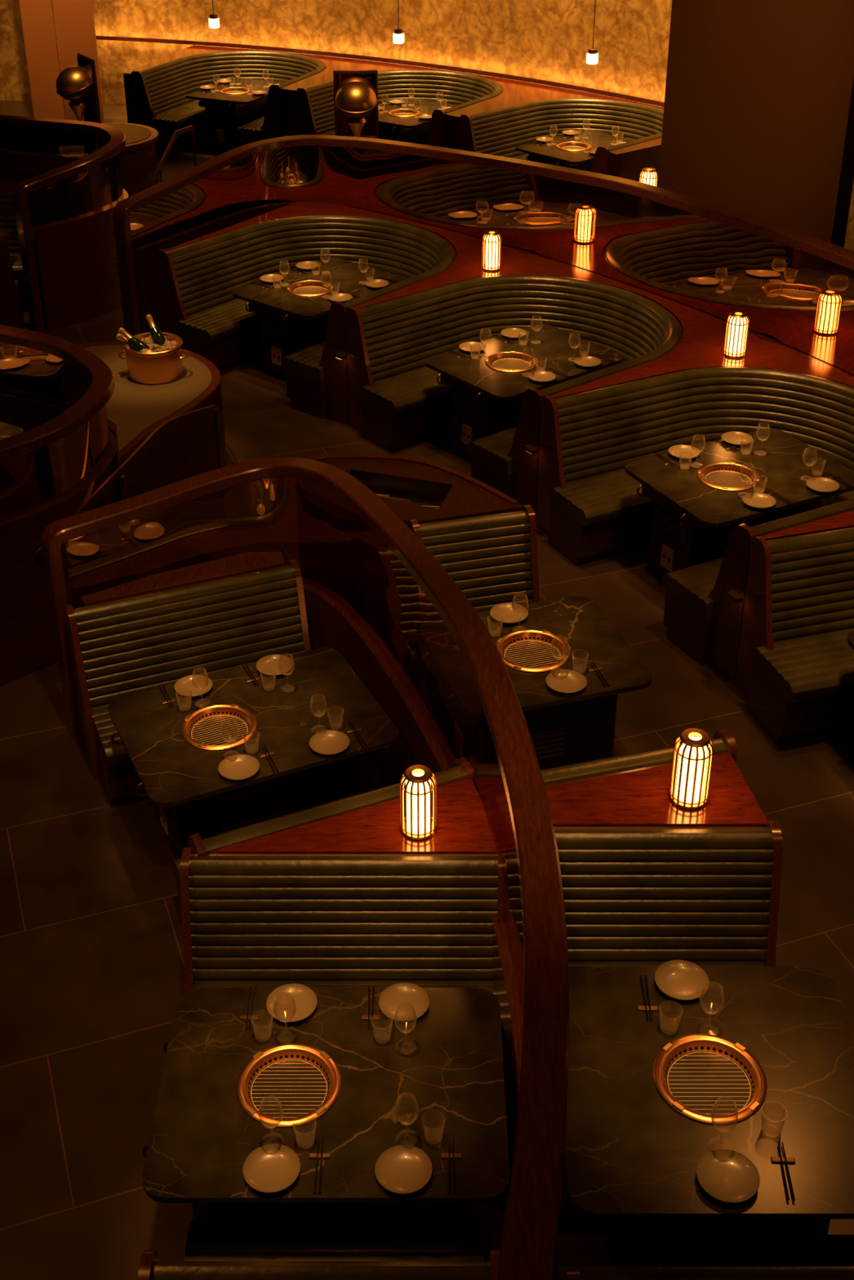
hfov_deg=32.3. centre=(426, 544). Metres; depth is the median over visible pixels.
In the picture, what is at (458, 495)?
ledge
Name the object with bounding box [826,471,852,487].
chopsticks
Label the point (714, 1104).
wine glass
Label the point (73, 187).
glass wall
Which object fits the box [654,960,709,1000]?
plate
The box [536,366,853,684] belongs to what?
bench
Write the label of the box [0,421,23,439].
dining table
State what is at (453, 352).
chopsticks
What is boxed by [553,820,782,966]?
bench
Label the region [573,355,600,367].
plate
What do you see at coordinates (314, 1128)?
water tumbler
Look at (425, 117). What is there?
plate
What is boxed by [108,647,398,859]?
dining table
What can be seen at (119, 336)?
champagne bottle
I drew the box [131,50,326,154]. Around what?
bench
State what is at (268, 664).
plate
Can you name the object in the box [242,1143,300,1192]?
plate
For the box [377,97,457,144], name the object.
dining table
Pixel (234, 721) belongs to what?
wine glass
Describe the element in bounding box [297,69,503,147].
bench
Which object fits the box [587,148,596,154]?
plate
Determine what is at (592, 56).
pendant lamp
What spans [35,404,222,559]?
handrail
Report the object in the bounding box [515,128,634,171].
dining table
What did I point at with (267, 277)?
plate
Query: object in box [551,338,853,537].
wood ledge
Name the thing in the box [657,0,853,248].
column
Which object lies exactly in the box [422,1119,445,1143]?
water tumbler
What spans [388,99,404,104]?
plate
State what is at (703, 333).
wood ledge
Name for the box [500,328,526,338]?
plate
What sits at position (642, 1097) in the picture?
dining table
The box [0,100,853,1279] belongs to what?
floor
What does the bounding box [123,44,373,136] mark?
wood ledge
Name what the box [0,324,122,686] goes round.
glass wall
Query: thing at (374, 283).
plate
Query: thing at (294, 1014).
wine glass
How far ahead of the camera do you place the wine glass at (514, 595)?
8.36 m
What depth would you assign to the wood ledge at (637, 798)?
6.64 m
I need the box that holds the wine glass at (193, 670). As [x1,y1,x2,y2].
[191,670,208,705]
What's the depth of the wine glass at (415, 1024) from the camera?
6.17 m
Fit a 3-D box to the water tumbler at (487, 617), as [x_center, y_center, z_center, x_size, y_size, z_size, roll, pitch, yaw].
[0.387,0.461,8.382,0.094,0.103,0.094,-1,29,-2]
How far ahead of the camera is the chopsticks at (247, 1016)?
6.40 m
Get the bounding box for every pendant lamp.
[208,0,219,28]
[392,0,404,44]
[586,0,598,64]
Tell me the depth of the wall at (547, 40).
21.07 m
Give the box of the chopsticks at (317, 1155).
[308,1138,330,1193]
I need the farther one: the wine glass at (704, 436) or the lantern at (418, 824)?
the wine glass at (704, 436)
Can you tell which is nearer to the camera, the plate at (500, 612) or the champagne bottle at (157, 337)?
the plate at (500, 612)
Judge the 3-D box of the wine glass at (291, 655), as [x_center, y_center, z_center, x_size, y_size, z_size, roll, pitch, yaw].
[-0.810,0.740,8.542,0.096,0.221,0.096,0,29,0]
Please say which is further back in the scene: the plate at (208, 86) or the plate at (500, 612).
the plate at (208, 86)
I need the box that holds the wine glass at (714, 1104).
[707,1098,737,1146]
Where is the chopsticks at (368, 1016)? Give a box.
[360,986,380,1028]
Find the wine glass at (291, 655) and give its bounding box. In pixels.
[278,654,295,691]
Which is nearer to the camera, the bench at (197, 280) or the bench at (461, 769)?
the bench at (461, 769)
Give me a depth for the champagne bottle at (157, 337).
11.59 m
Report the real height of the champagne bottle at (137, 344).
0.296 m
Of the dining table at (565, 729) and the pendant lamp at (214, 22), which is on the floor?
the dining table at (565, 729)
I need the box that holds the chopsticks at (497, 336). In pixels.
[493,334,513,343]
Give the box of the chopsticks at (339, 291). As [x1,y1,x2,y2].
[338,291,359,297]
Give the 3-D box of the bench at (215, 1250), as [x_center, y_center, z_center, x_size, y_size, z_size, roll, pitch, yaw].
[-0.360,2.779,5.528,1.230,1.080,0.735,0,29,0]
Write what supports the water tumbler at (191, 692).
on the dining table at (175, 753)
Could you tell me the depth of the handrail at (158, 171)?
17.90 m
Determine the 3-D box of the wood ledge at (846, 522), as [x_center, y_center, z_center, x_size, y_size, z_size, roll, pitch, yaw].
[3.373,0.814,8.335,2.277,1.035,2.790,-8,30,-15]
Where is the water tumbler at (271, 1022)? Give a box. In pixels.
[251,1016,272,1041]
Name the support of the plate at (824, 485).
on the dining table at (696, 508)
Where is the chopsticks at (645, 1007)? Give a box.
[636,975,658,1020]
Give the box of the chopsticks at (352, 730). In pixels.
[346,721,366,747]
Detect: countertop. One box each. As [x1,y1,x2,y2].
[77,341,226,500]
[102,122,159,196]
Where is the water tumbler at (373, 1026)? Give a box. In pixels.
[371,1019,393,1043]
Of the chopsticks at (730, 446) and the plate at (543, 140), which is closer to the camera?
the chopsticks at (730, 446)
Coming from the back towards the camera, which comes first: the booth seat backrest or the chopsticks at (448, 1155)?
the booth seat backrest
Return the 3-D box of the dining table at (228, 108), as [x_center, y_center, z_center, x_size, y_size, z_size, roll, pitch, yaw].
[-2.669,-6.160,21.191,1.030,0.768,1.418,12,31,21]
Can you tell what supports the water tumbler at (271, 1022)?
on the dining table at (334, 1074)
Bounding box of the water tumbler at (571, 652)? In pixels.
[571,652,588,671]
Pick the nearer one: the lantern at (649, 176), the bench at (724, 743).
the bench at (724, 743)
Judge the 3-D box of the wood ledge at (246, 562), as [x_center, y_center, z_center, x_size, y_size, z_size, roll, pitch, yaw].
[-1.514,0.611,9.438,1.296,0.980,0.236,-12,31,-20]
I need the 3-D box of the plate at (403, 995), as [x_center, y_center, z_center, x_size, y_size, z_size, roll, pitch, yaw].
[-0.100,2.007,6.452,0.222,0.032,0.222,-12,31,-20]
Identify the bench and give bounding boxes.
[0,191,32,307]
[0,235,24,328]
[64,559,311,806]
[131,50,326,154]
[137,1220,500,1279]
[155,214,457,425]
[172,756,472,919]
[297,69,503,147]
[346,274,683,519]
[408,504,539,612]
[459,97,663,186]
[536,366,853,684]
[540,728,737,787]
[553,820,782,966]
[554,1234,853,1279]
[733,526,853,745]
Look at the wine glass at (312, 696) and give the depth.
8.15 m
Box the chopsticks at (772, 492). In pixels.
[764,488,791,503]
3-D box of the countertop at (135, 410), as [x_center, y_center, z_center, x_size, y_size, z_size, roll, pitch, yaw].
[-2.235,-0.724,11.742,1.409,1.162,2.239,-19,34,-30]
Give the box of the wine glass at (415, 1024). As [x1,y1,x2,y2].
[394,1005,417,1053]
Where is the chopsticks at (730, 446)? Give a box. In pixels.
[713,437,738,451]
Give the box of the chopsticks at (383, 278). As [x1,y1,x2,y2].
[377,276,398,282]
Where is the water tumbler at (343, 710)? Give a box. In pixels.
[327,710,343,728]
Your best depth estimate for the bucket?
11.46 m
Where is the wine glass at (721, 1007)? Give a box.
[699,984,724,1035]
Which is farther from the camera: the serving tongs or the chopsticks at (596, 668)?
the serving tongs
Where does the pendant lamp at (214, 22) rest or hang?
hanging from the ceiling
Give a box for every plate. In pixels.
[173,674,213,697]
[200,84,215,89]
[217,79,231,84]
[217,754,259,780]
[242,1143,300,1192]
[250,90,266,95]
[256,654,293,675]
[259,274,283,283]
[266,983,317,1022]
[295,261,319,270]
[309,729,349,755]
[328,293,352,302]
[364,279,388,288]
[374,1144,432,1194]
[377,106,384,111]
[378,982,429,1021]
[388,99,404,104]
[417,114,431,119]
[458,341,485,352]
[489,602,528,623]
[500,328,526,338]
[527,370,555,382]
[535,137,553,142]
[545,669,586,693]
[561,129,579,135]
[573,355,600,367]
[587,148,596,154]
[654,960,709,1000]
[667,444,699,458]
[696,1149,759,1203]
[721,431,752,445]
[742,492,776,508]
[805,476,839,493]
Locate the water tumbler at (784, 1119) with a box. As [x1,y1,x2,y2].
[760,1107,786,1137]
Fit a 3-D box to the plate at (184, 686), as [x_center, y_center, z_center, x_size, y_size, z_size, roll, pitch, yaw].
[-1.356,0.829,8.577,0.222,0.032,0.222,-25,38,-37]
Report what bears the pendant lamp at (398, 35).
hanging from the ceiling
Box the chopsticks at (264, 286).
[250,281,271,288]
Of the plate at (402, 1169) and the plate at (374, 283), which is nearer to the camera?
the plate at (402, 1169)
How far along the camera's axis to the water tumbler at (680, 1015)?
5.82 m
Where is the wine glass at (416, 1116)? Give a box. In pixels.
[394,1094,418,1143]
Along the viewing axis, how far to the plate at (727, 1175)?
5.25 m
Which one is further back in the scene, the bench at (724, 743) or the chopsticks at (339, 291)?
the chopsticks at (339, 291)
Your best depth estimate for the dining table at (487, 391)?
11.94 m
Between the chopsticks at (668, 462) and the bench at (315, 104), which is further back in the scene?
the bench at (315, 104)
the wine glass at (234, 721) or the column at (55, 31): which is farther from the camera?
the column at (55, 31)
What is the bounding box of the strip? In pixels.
[96,35,664,106]
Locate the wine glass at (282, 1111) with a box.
[258,1098,283,1138]
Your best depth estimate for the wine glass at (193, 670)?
8.38 m
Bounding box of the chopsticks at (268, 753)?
[258,745,278,773]
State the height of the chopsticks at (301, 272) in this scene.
0.015 m
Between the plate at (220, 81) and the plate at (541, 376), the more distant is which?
the plate at (220, 81)
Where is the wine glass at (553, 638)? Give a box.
[551,638,568,666]
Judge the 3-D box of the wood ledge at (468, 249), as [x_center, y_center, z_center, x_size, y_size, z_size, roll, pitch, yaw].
[-0.847,-2.278,13.912,2.790,1.035,2.277,22,36,34]
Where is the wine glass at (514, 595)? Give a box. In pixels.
[511,595,528,627]
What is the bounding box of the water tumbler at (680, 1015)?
[658,1007,682,1034]
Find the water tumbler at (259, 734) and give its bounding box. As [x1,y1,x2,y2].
[242,733,259,751]
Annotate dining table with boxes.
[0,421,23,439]
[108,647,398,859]
[142,987,509,1220]
[186,77,284,151]
[231,257,407,378]
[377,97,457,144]
[424,324,623,458]
[476,595,652,769]
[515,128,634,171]
[563,966,853,1234]
[625,428,853,577]
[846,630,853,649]
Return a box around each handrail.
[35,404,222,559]
[149,124,196,186]
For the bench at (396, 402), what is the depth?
12.42 m
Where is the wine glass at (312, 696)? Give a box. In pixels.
[309,696,327,733]
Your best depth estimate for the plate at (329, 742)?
8.12 m
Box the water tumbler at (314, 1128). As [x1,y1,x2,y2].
[293,1122,316,1148]
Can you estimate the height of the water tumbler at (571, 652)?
0.103 m
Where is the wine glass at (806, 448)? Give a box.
[802,448,817,478]
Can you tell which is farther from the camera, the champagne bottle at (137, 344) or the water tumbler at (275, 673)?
the champagne bottle at (137, 344)
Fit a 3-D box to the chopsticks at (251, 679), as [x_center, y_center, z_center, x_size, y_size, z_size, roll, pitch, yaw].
[-1.041,0.767,8.707,0.085,0.015,0.240,-12,31,-21]
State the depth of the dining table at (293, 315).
13.49 m
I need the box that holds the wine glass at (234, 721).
[220,720,238,754]
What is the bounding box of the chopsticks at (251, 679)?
[241,662,260,684]
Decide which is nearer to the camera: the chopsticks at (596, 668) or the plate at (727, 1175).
the plate at (727, 1175)
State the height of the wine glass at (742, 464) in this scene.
0.221 m
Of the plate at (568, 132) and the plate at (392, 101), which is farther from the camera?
the plate at (392, 101)
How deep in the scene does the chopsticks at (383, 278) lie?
13.76 m
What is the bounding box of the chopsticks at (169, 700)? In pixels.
[159,684,176,706]
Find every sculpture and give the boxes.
[56,53,101,123]
[333,70,378,138]
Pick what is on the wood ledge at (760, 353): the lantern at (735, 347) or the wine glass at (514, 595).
the lantern at (735, 347)
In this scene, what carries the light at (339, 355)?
attached to the bench at (197, 280)
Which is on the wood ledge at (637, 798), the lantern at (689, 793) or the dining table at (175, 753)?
the lantern at (689, 793)
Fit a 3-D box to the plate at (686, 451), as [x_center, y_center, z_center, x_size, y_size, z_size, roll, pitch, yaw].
[1.820,-0.649,10.459,0.222,0.032,0.222,-25,38,-38]
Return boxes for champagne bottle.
[115,333,146,346]
[118,327,153,351]
[145,314,165,346]
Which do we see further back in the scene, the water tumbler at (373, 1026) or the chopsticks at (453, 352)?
the chopsticks at (453, 352)
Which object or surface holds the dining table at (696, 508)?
on the floor
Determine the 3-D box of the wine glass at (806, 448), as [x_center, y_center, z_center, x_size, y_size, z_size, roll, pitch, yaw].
[2.609,-0.550,10.085,0.096,0.221,0.096,0,29,0]
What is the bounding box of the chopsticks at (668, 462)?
[653,452,675,466]
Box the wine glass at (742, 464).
[739,464,754,486]
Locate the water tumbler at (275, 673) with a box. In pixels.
[260,673,275,690]
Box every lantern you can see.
[400,764,436,839]
[481,230,501,271]
[639,167,657,186]
[669,728,713,809]
[723,311,748,358]
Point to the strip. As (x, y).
(98, 37)
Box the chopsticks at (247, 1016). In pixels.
[239,986,259,1028]
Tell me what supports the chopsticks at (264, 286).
on the dining table at (293, 315)
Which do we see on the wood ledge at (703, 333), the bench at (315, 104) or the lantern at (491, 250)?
the lantern at (491, 250)
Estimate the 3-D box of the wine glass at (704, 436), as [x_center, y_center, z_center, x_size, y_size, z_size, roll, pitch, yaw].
[1.883,-0.653,10.270,0.096,0.221,0.096,0,29,0]
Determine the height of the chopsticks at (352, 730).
0.015 m
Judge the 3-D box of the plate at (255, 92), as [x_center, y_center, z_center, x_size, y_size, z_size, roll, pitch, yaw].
[-2.358,-6.336,20.720,0.222,0.032,0.222,-12,31,-20]
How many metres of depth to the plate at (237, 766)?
7.92 m
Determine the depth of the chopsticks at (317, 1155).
5.77 m
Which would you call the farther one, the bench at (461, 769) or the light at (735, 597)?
the light at (735, 597)
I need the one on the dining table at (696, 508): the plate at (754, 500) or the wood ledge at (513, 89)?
the plate at (754, 500)
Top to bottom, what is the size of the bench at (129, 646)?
1.080 m
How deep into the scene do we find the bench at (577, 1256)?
5.30 m
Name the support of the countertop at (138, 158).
on the floor
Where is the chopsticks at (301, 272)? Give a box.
[288,267,307,274]
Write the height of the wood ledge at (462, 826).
0.985 m
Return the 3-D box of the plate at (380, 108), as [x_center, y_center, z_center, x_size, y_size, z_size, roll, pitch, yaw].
[-0.678,-5.871,19.880,0.222,0.032,0.222,-3,29,-5]
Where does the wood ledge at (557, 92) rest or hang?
on the floor
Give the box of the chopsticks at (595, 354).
[590,351,613,361]
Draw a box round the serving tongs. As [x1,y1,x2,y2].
[375,493,439,509]
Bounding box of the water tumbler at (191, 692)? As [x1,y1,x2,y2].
[175,692,191,709]
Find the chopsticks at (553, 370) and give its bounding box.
[546,367,568,377]
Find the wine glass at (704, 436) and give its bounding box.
[691,435,705,464]
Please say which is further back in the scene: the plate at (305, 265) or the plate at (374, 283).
the plate at (305, 265)
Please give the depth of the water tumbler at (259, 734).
8.04 m
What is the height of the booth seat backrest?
1.080 m
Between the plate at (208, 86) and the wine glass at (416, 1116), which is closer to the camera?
the wine glass at (416, 1116)
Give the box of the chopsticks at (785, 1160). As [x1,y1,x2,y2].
[770,1142,795,1200]
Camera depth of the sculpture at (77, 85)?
17.26 m
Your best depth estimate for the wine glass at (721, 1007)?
5.77 m
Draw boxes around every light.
[333,351,346,359]
[524,444,537,454]
[726,590,742,603]
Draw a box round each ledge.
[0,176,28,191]
[80,551,284,607]
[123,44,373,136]
[166,201,522,307]
[209,777,496,853]
[288,61,556,148]
[309,454,522,526]
[355,253,759,396]
[452,87,663,176]
[545,753,767,826]
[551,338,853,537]
[764,518,853,538]
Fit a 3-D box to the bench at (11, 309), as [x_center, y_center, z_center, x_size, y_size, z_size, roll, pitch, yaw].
[-5.122,-2.503,14.272,2.279,1.080,0.735,-3,29,-5]
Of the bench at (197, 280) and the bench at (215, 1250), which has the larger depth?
the bench at (197, 280)
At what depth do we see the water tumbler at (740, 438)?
10.48 m
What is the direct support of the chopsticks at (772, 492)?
on the dining table at (696, 508)
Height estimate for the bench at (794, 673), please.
1.080 m
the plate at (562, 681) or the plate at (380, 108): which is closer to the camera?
the plate at (562, 681)
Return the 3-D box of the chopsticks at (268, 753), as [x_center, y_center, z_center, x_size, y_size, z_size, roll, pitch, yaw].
[-0.852,1.163,7.994,0.085,0.015,0.240,-11,31,-19]
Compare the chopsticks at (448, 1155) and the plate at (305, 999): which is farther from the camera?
the plate at (305, 999)
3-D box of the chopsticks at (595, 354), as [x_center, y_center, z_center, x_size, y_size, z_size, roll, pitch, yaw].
[1.425,-1.533,12.073,0.085,0.015,0.240,-22,36,-33]
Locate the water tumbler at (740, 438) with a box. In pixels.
[740,438,753,453]
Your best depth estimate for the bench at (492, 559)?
9.02 m
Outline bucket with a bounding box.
[118,332,189,384]
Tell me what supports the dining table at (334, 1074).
on the floor
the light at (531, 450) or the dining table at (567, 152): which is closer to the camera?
the light at (531, 450)
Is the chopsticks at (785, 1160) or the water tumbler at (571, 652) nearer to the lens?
the chopsticks at (785, 1160)
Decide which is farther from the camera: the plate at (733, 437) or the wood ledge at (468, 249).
the wood ledge at (468, 249)
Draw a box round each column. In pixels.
[19,0,104,123]
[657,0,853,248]
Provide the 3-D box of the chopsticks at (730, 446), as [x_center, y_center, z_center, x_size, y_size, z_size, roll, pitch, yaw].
[2.150,-0.716,10.600,0.085,0.015,0.240,-16,33,-27]
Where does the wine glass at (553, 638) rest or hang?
on the dining table at (565, 729)
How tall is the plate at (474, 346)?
0.032 m
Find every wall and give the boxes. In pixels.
[0,0,853,238]
[0,115,128,333]
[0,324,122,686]
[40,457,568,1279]
[112,134,853,386]
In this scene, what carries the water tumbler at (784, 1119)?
on the dining table at (642, 1097)
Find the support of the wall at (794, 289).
on the floor
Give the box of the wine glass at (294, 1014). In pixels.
[273,993,296,1042]
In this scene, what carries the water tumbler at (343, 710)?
on the dining table at (175, 753)
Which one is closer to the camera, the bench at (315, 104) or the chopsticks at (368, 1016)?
the chopsticks at (368, 1016)
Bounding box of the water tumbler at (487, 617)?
[487,617,502,635]
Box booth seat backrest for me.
[179,847,503,994]
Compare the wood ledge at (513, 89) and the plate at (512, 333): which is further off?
the wood ledge at (513, 89)
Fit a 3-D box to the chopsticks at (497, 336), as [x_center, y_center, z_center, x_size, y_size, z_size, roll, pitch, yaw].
[0.649,-1.725,12.420,0.085,0.015,0.240,-21,35,-33]
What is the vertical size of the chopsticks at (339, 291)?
0.015 m
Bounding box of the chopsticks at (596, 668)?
[587,661,609,686]
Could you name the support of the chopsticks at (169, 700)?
on the dining table at (175, 753)
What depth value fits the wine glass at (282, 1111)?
5.75 m
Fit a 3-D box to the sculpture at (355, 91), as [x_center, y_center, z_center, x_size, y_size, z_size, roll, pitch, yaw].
[-0.802,-4.882,16.664,0.515,0.860,0.482,-1,29,-3]
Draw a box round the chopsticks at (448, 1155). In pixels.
[440,1138,462,1193]
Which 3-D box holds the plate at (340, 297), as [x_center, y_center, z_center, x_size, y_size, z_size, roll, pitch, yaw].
[-0.778,-2.213,13.282,0.222,0.032,0.222,21,35,33]
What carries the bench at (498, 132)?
on the floor
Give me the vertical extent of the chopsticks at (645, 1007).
0.015 m
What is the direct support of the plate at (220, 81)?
on the dining table at (228, 108)
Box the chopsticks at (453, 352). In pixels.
[445,348,467,357]
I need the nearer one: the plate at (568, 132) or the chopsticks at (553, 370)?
the chopsticks at (553, 370)

